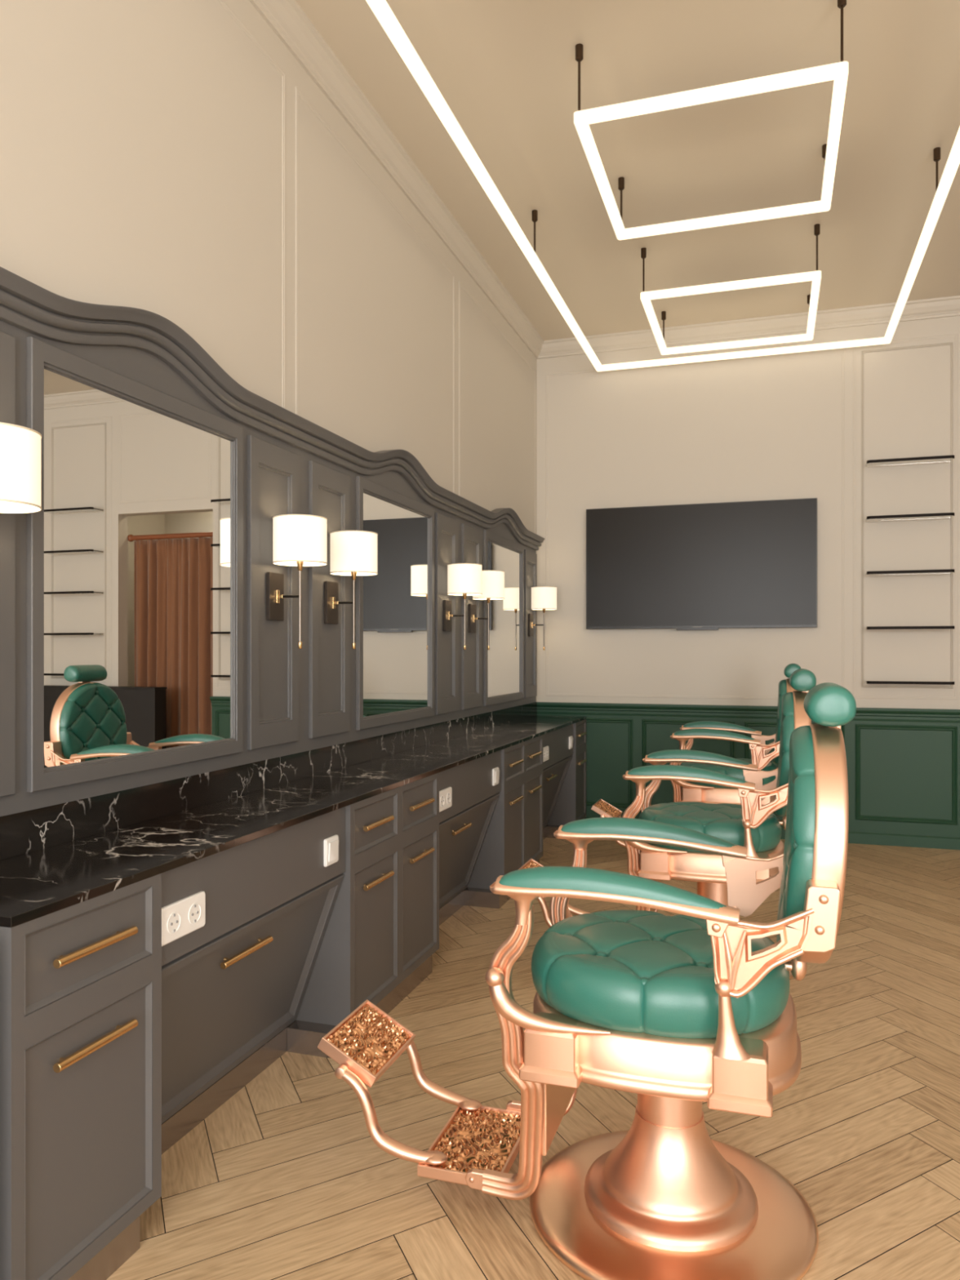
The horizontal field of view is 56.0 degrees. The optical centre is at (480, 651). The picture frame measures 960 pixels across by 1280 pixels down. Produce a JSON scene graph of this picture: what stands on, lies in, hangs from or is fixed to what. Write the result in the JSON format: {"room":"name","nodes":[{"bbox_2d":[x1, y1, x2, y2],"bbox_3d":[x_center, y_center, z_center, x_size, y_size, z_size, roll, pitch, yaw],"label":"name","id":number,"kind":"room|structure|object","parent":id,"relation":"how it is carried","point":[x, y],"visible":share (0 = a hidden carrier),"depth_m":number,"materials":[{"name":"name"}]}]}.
{"room":"salon","nodes":[
{"label":"salon","id":0,"kind":"room"},
{"bbox_2d":[0,0,537,702],"bbox_3d":[-0.961,-0.490,2.557,0.150,3.480,8.776,0,0,18],"label":"wall","id":1,"kind":"structure","parent":0,"point":[141,140],"depth_m":2.95,"materials":[{"name":"beige paint"}]},
{"bbox_2d":[0,702,537,860],"bbox_3d":[-0.377,0.410,4.100,0.010,0.097,5.096,0,0,18],"label":"backsplash","id":2,"kind":"structure","parent":1,"relation":"attached to","point":[23,833],"depth_m":2.68,"materials":[{"name":"black stone"}]},
{"bbox_2d":[0,266,544,816],"bbox_3d":[-0.351,-0.270,4.084,0.068,1.261,5.117,0,0,18],"label":"panelling","id":3,"kind":"object","parent":1,"relation":"attached to","point":[295,700],"visible":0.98,"depth_m":3.01,"materials":[{"name":"grey paint"}]},
{"bbox_2d":[0,422,41,513],"bbox_3d":[-0.992,-0.229,1.831,0.190,0.437,0.179,0,0,18],"label":"wall sconce","id":4,"kind":"object","parent":3,"relation":"attached to","point":[20,446],"visible":1,"depth_m":1.79,"materials":[{"name":"white fabric"}]},
{"bbox_2d":[26,336,243,792],"bbox_3d":[-0.888,-0.198,2.452,0.016,1.031,0.857,0,0,18],"label":"wall mirror","id":5,"kind":"object","parent":3,"relation":"attached to","point":[135,544],"visible":1,"depth_m":2.35,"materials":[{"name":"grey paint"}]},
{"bbox_2d":[266,514,327,648],"bbox_3d":[-0.607,-0.229,3.025,0.190,0.437,0.179,0,0,18],"label":"wall sconce","id":6,"kind":"object","parent":3,"relation":"attached to","point":[299,540],"visible":1,"depth_m":2.97,"materials":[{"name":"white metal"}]},
{"bbox_2d":[324,530,377,648],"bbox_3d":[-0.481,-0.229,3.414,0.190,0.437,0.179,0,0,18],"label":"wall sconce","id":7,"kind":"object","parent":3,"relation":"attached to","point":[353,553],"visible":1,"depth_m":3.35,"materials":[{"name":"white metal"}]},
{"bbox_2d":[355,475,434,729],"bbox_3d":[-0.364,-0.198,4.075,0.016,1.031,0.857,0,0,18],"label":"wall mirror","id":8,"kind":"object","parent":3,"relation":"attached to","point":[395,606],"visible":1,"depth_m":4.02,"materials":[{"name":"grey mirror"}]},
{"bbox_2d":[443,563,482,649],"bbox_3d":[-0.083,-0.229,4.647,0.190,0.437,0.179,0,0,18],"label":"wall sconce","id":9,"kind":"object","parent":3,"relation":"attached to","point":[464,580],"visible":1,"depth_m":4.58,"materials":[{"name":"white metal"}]},
{"bbox_2d":[468,569,504,649],"bbox_3d":[0.042,-0.229,5.037,0.190,0.437,0.179,0,0,18],"label":"wall sconce","id":10,"kind":"object","parent":3,"relation":"attached to","point":[492,581],"visible":0.91,"depth_m":4.97,"materials":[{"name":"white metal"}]},
{"bbox_2d":[483,529,524,706],"bbox_3d":[0.159,-0.198,5.697,0.016,1.031,0.857,0,0,18],"label":"wall mirror","id":11,"kind":"object","parent":3,"relation":"attached to","point":[504,663],"visible":0.88,"depth_m":5.71,"materials":[{"name":"mirror"}]},
{"bbox_2d":[528,586,556,650],"bbox_3d":[0.439,-0.229,6.265,0.190,0.437,0.179,0,0,18],"label":"wall sconce","id":12,"kind":"object","parent":3,"relation":"attached to","point":[543,597],"visible":1,"depth_m":6.20,"materials":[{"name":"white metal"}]},
{"bbox_2d":[217,0,535,533],"bbox_3d":[-0.879,-0.864,2.561,0.003,2.328,8.335,0,0,18],"label":"trim","id":13,"kind":"structure","parent":1,"relation":"attached to","point":[298,93],"depth_m":3.25,"materials":[{"name":"beige paint"}]},
{"bbox_2d":[248,0,959,359],"bbox_3d":[1.930,-2.180,1.624,5.925,0.104,8.476,0,0,18],"label":"trim","id":14,"kind":"structure","parent":1,"relation":"attached to","point":[286,19],"depth_m":4.96,"materials":[{"name":"beige paint"}]},
{"bbox_2d":[106,837,959,1279],"bbox_3d":[2.136,1.280,1.835,6.789,0.060,10.583,0,0,18],"label":"floor","id":15,"kind":"structure","parent":0,"point":[287,1179],"depth_m":2.35,"materials":[{"name":"brown wood"}]},
{"bbox_2d":[0,873,161,1279],"bbox_3d":[-0.926,0.864,1.782,0.384,0.772,0.467,0,0,18],"label":"storage cabinet","id":16,"kind":"object","parent":15,"relation":"on","point":[81,983],"visible":1,"depth_m":1.73,"materials":[{"name":"grey paint"}]},
{"bbox_2d":[0,702,586,927],"bbox_3d":[-0.205,0.420,4.045,0.371,0.116,5.096,0,0,18],"label":"countertop","id":17,"kind":"structure","parent":16,"relation":"on","point":[54,858],"depth_m":2.48,"materials":[{"name":"black stone"}]},
{"bbox_2d":[161,806,345,1154],"bbox_3d":[-0.729,0.864,2.447,0.351,0.772,0.917,0,0,18],"label":"storage cabinet","id":18,"kind":"object","parent":15,"relation":"on","point":[233,986],"depth_m":2.40,"materials":[{"name":"grey paint"}]},
{"bbox_2d":[161,891,204,946],"bbox_3d":[-0.670,0.601,2.039,0.012,0.082,0.163,0,0,18],"label":"power outlet","id":19,"kind":"object","parent":18,"relation":"attached to","point":[183,917],"visible":0.97,"depth_m":2.03,"materials":[{"name":"white plastic"}]},
{"bbox_2d":[167,911,181,933],"bbox_3d":[-0.680,0.601,2.003,0.007,0.047,0.047,0,0,18],"label":"socket","id":20,"kind":"object","parent":19,"relation":"attached to","point":[174,918],"depth_m":2.00,"materials":[{"name":"grey plastic"}]},
{"bbox_2d":[188,902,201,924],"bbox_3d":[-0.657,0.601,2.075,0.007,0.047,0.047,0,0,18],"label":"socket","id":21,"kind":"object","parent":19,"relation":"attached to","point":[194,908],"depth_m":2.07,"materials":[{"name":"grey plastic"}]},
{"bbox_2d":[324,835,338,866],"bbox_3d":[-0.446,0.601,2.728,0.015,0.082,0.082,0,0,18],"label":"light switch","id":22,"kind":"object","parent":18,"relation":"attached to","point":[331,843],"visible":1,"depth_m":2.71,"materials":[{"name":"white plastic"}]},
{"bbox_2d":[286,772,439,1057],"bbox_3d":[-0.460,0.864,3.227,0.384,0.772,0.856,0,0,18],"label":"storage cabinet","id":23,"kind":"object","parent":15,"relation":"on","point":[381,937],"visible":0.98,"depth_m":3.05,"materials":[{"name":"grey paint"}]},
{"bbox_2d":[439,750,501,925],"bbox_3d":[-0.203,0.864,4.075,0.351,0.772,0.912,0,0,18],"label":"storage cabinet","id":24,"kind":"object","parent":15,"relation":"on","point":[464,826],"depth_m":4.14,"materials":[{"name":"grey paint"}]},
{"bbox_2d":[439,786,452,812],"bbox_3d":[-0.144,0.601,3.670,0.012,0.082,0.163,0,0,18],"label":"power outlet","id":25,"kind":"object","parent":24,"relation":"attached to","point":[445,795],"visible":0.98,"depth_m":3.67,"materials":[{"name":"white plastic"}]},
{"bbox_2d":[440,795,444,807],"bbox_3d":[-0.154,0.601,3.633,0.007,0.047,0.047,0,0,18],"label":"socket","id":26,"kind":"object","parent":25,"relation":"attached to","point":[442,797],"depth_m":3.63,"materials":[{"name":"grey plastic"}]},
{"bbox_2d":[492,767,499,786],"bbox_3d":[0.079,0.601,4.353,0.015,0.082,0.082,0,0,18],"label":"light switch","id":27,"kind":"object","parent":24,"relation":"attached to","point":[495,771],"visible":1,"depth_m":4.33,"materials":[{"name":"white plastic"}]},
{"bbox_2d":[463,734,542,908],"bbox_3d":[0.066,0.864,4.855,0.384,0.772,0.860,0,0,18],"label":"storage cabinet","id":28,"kind":"object","parent":15,"relation":"on","point":[513,837],"visible":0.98,"depth_m":4.63,"materials":[{"name":"grey paint"}]},
{"bbox_2d":[542,724,573,839],"bbox_3d":[0.322,0.864,5.702,0.351,0.772,0.908,0,0,18],"label":"storage cabinet","id":29,"kind":"object","parent":15,"relation":"on","point":[555,769],"depth_m":5.80,"materials":[{"name":"grey paint"}]},
{"bbox_2d":[542,746,548,762],"bbox_3d":[0.382,0.601,5.299,0.012,0.082,0.163,0,0,18],"label":"power outlet","id":30,"kind":"object","parent":29,"relation":"attached to","point":[545,749],"visible":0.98,"depth_m":5.30,"materials":[{"name":"white plastic"}]},
{"bbox_2d":[568,735,573,749],"bbox_3d":[0.604,0.601,5.979,0.015,0.082,0.082,0,0,18],"label":"light switch","id":31,"kind":"object","parent":29,"relation":"attached to","point":[571,739],"visible":1,"depth_m":5.95,"materials":[{"name":"white plastic"}]},
{"bbox_2d":[546,719,586,838],"bbox_3d":[0.525,0.864,6.276,0.384,0.772,0.432,0,0,18],"label":"storage cabinet","id":32,"kind":"object","parent":15,"relation":"on","point":[571,804],"visible":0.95,"depth_m":6.11,"materials":[{"name":"grey paint"}]},
{"bbox_2d":[317,682,856,1279],"bbox_3d":[0.218,0.659,2.084,1.191,1.183,0.634,0,0,18],"label":"barber chair","id":33,"kind":"object","parent":15,"relation":"on","point":[692,1006],"visible":1,"depth_m":1.85,"materials":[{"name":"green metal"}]},
{"bbox_2d":[508,895,540,924],"bbox_3d":[0.087,0.517,1.830,0.090,0.065,0.048,0,0,18],"label":"support","id":34,"kind":"object","parent":33,"relation":"attached to","point":[524,906],"depth_m":1.82,"materials":[{"name":"gold metal"}]},
{"bbox_2d":[566,839,593,850],"bbox_3d":[0.261,0.517,2.366,0.090,0.065,0.048,0,0,18],"label":"support","id":35,"kind":"object","parent":33,"relation":"attached to","point":[578,844],"depth_m":2.35,"materials":[{"name":"gold metal"}]},
{"bbox_2d":[531,910,790,1038],"bbox_3d":[0.399,0.700,2.026,0.560,0.129,0.516,0,0,18],"label":"seat cushion","id":36,"kind":"object","parent":33,"relation":"on","point":[610,974],"depth_m":1.85,"materials":[{"name":"teal leather"}]},
{"bbox_2d":[776,725,814,959],"bbox_3d":[0.678,0.402,1.935,0.080,0.486,0.449,0,0,18],"label":"backrest cushion","id":37,"kind":"object","parent":33,"relation":"on","point":[798,861],"depth_m":1.76,"materials":[{"name":"teal leather"}]},
{"bbox_2d":[517,668,816,979],"bbox_3d":[0.744,0.659,3.711,1.191,1.183,0.634,0,0,18],"label":"barber chair","id":38,"kind":"object","parent":15,"relation":"on","point":[754,826],"visible":0.54,"depth_m":3.44,"materials":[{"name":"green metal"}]},
{"bbox_2d":[630,779,650,795],"bbox_3d":[0.613,0.517,3.457,0.090,0.065,0.048,0,0,18],"label":"support","id":39,"kind":"object","parent":38,"relation":"attached to","point":[640,784],"depth_m":3.44,"materials":[{"name":"gold metal"}]},
{"bbox_2d":[649,762,666,764],"bbox_3d":[0.786,0.517,3.994,0.090,0.065,0.048,0,0,18],"label":"support","id":40,"kind":"object","parent":38,"relation":"attached to","point":[653,763],"depth_m":3.97,"materials":[{"name":"gold metal"}]},
{"bbox_2d":[638,801,781,853],"bbox_3d":[0.924,0.700,3.653,0.560,0.129,0.516,0,0,18],"label":"seat cushion","id":41,"kind":"object","parent":38,"relation":"on","point":[723,821],"depth_m":3.47,"materials":[{"name":"teal leather"}]},
{"bbox_2d":[774,692,794,816],"bbox_3d":[1.203,0.402,3.563,0.080,0.486,0.449,0,0,18],"label":"backrest cushion","id":42,"kind":"object","parent":38,"relation":"on","point":[787,726],"depth_m":3.39,"materials":[{"name":"teal leather"}]},
{"bbox_2d":[591,663,801,853],"bbox_3d":[1.269,0.659,5.338,1.191,1.183,0.634,0,0,18],"label":"barber chair","id":43,"kind":"object","parent":15,"relation":"on","point":[683,791],"visible":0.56,"depth_m":5.06,"materials":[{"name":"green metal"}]},
{"bbox_2d":[675,738,688,749],"bbox_3d":[1.138,0.517,5.084,0.090,0.065,0.048,0,0,18],"label":"support","id":44,"kind":"object","parent":43,"relation":"attached to","point":[682,741],"depth_m":5.07,"materials":[{"name":"gold metal"}]},
{"bbox_2d":[680,758,777,788],"bbox_3d":[1.449,0.700,5.280,0.560,0.129,0.516,0,0,18],"label":"seat cushion","id":45,"kind":"object","parent":43,"relation":"on","point":[735,772],"depth_m":5.07,"materials":[{"name":"teal leather"}]},
{"bbox_2d":[773,679,786,764],"bbox_3d":[1.728,0.402,5.190,0.080,0.486,0.449,0,0,18],"label":"backrest cushion","id":46,"kind":"object","parent":43,"relation":"on","point":[783,683],"depth_m":5.05,"materials":[{"name":"teal leather"}]},
{"bbox_2d":[295,0,959,340],"bbox_3d":[2.083,-2.305,2.099,6.325,0.150,9.876,0,0,18],"label":"ceiling","id":47,"kind":"structure","parent":0,"point":[506,71],"depth_m":3.92,"materials":[{"name":"beige paint"}]},
{"bbox_2d":[365,0,959,371],"bbox_3d":[0.491,-2.095,2.245,1.885,0.270,7.975,0,0,18],"label":"pendant","id":48,"kind":"object","parent":47,"relation":"hanging from","point":[380,9],"visible":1,"depth_m":4.14,"materials":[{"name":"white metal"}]},
{"bbox_2d":[573,0,848,239],"bbox_3d":[0.948,-2.095,3.669,0.947,0.270,1.040,0,0,18],"label":"pendant","id":49,"kind":"object","parent":47,"relation":"hanging from","point":[837,72],"visible":1,"depth_m":3.33,"materials":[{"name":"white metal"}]},
{"bbox_2d":[640,223,821,355],"bbox_3d":[1.489,-2.095,5.340,0.943,0.270,1.038,0,0,18],"label":"pendant","id":50,"kind":"object","parent":47,"relation":"hanging from","point":[646,297],"visible":1,"depth_m":5.00,"materials":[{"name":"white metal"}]},
{"bbox_2d":[537,315,959,709],"bbox_3d":[3.250,-0.490,5.714,6.225,3.480,0.120,0,0,18],"label":"wall","id":51,"kind":"structure","parent":0,"point":[769,427],"depth_m":6.08,"materials":[{"name":"beige paint"}]},
{"bbox_2d":[586,497,817,630],"bbox_3d":[1.491,-0.579,6.189,1.536,0.862,0.053,0,0,18],"label":"television","id":52,"kind":"object","parent":51,"relation":"attached to","point":[744,564],"visible":1,"depth_m":6.15,"materials":[{"name":"black"}]},
{"bbox_2d":[537,702,959,837],"bbox_3d":[1.729,0.807,6.121,2.780,0.885,0.040,0,0,18],"label":"wainscoting","id":53,"kind":"structure","parent":51,"relation":"attached to","point":[903,765],"depth_m":5.88,"materials":[{"name":"green paint"}]},
{"bbox_2d":[546,333,958,699],"bbox_3d":[3.215,-0.848,5.656,5.756,2.335,0.012,0,0,18],"label":"trim","id":54,"kind":"structure","parent":51,"relation":"attached to","point":[956,335],"depth_m":5.89,"materials":[{"name":"beige paint"}]},
{"bbox_2d":[585,816,959,849],"bbox_3d":[1.732,1.212,6.128,2.780,0.075,0.024,0,0,18],"label":"baseboard","id":55,"kind":"structure","parent":51,"relation":"attached to","point":[858,837],"depth_m":5.80,"materials":[{"name":"green paint"}]},
{"bbox_2d":[865,454,954,467],"bbox_3d":[2.726,-1.210,5.741,0.504,0.018,0.149,0,0,18],"label":"glass shelf","id":56,"kind":"object","parent":51,"relation":"attached to","point":[940,459],"visible":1,"depth_m":5.72,"materials":[{"name":"black"}]},
{"bbox_2d":[865,512,954,522],"bbox_3d":[2.726,-0.854,5.741,0.504,0.018,0.149,0,0,18],"label":"glass shelf","id":57,"kind":"object","parent":51,"relation":"attached to","point":[941,515],"visible":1,"depth_m":5.72,"materials":[{"name":"black"}]},
{"bbox_2d":[865,568,954,576],"bbox_3d":[2.726,-0.503,5.741,0.504,0.018,0.149,0,0,18],"label":"glass shelf","id":58,"kind":"object","parent":51,"relation":"attached to","point":[944,571],"visible":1,"depth_m":5.70,"materials":[{"name":"black"}]},
{"bbox_2d":[865,626,954,630],"bbox_3d":[2.726,-0.151,5.741,0.504,0.018,0.149,0,0,18],"label":"glass shelf","id":59,"kind":"object","parent":51,"relation":"attached to","point":[878,628],"visible":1,"depth_m":5.68,"materials":[{"name":"black"}]},
{"bbox_2d":[865,680,954,684],"bbox_3d":[2.726,0.195,5.741,0.504,0.018,0.149,0,0,18],"label":"glass shelf","id":60,"kind":"object","parent":51,"relation":"attached to","point":[934,682],"visible":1,"depth_m":5.68,"materials":[{"name":"black"}]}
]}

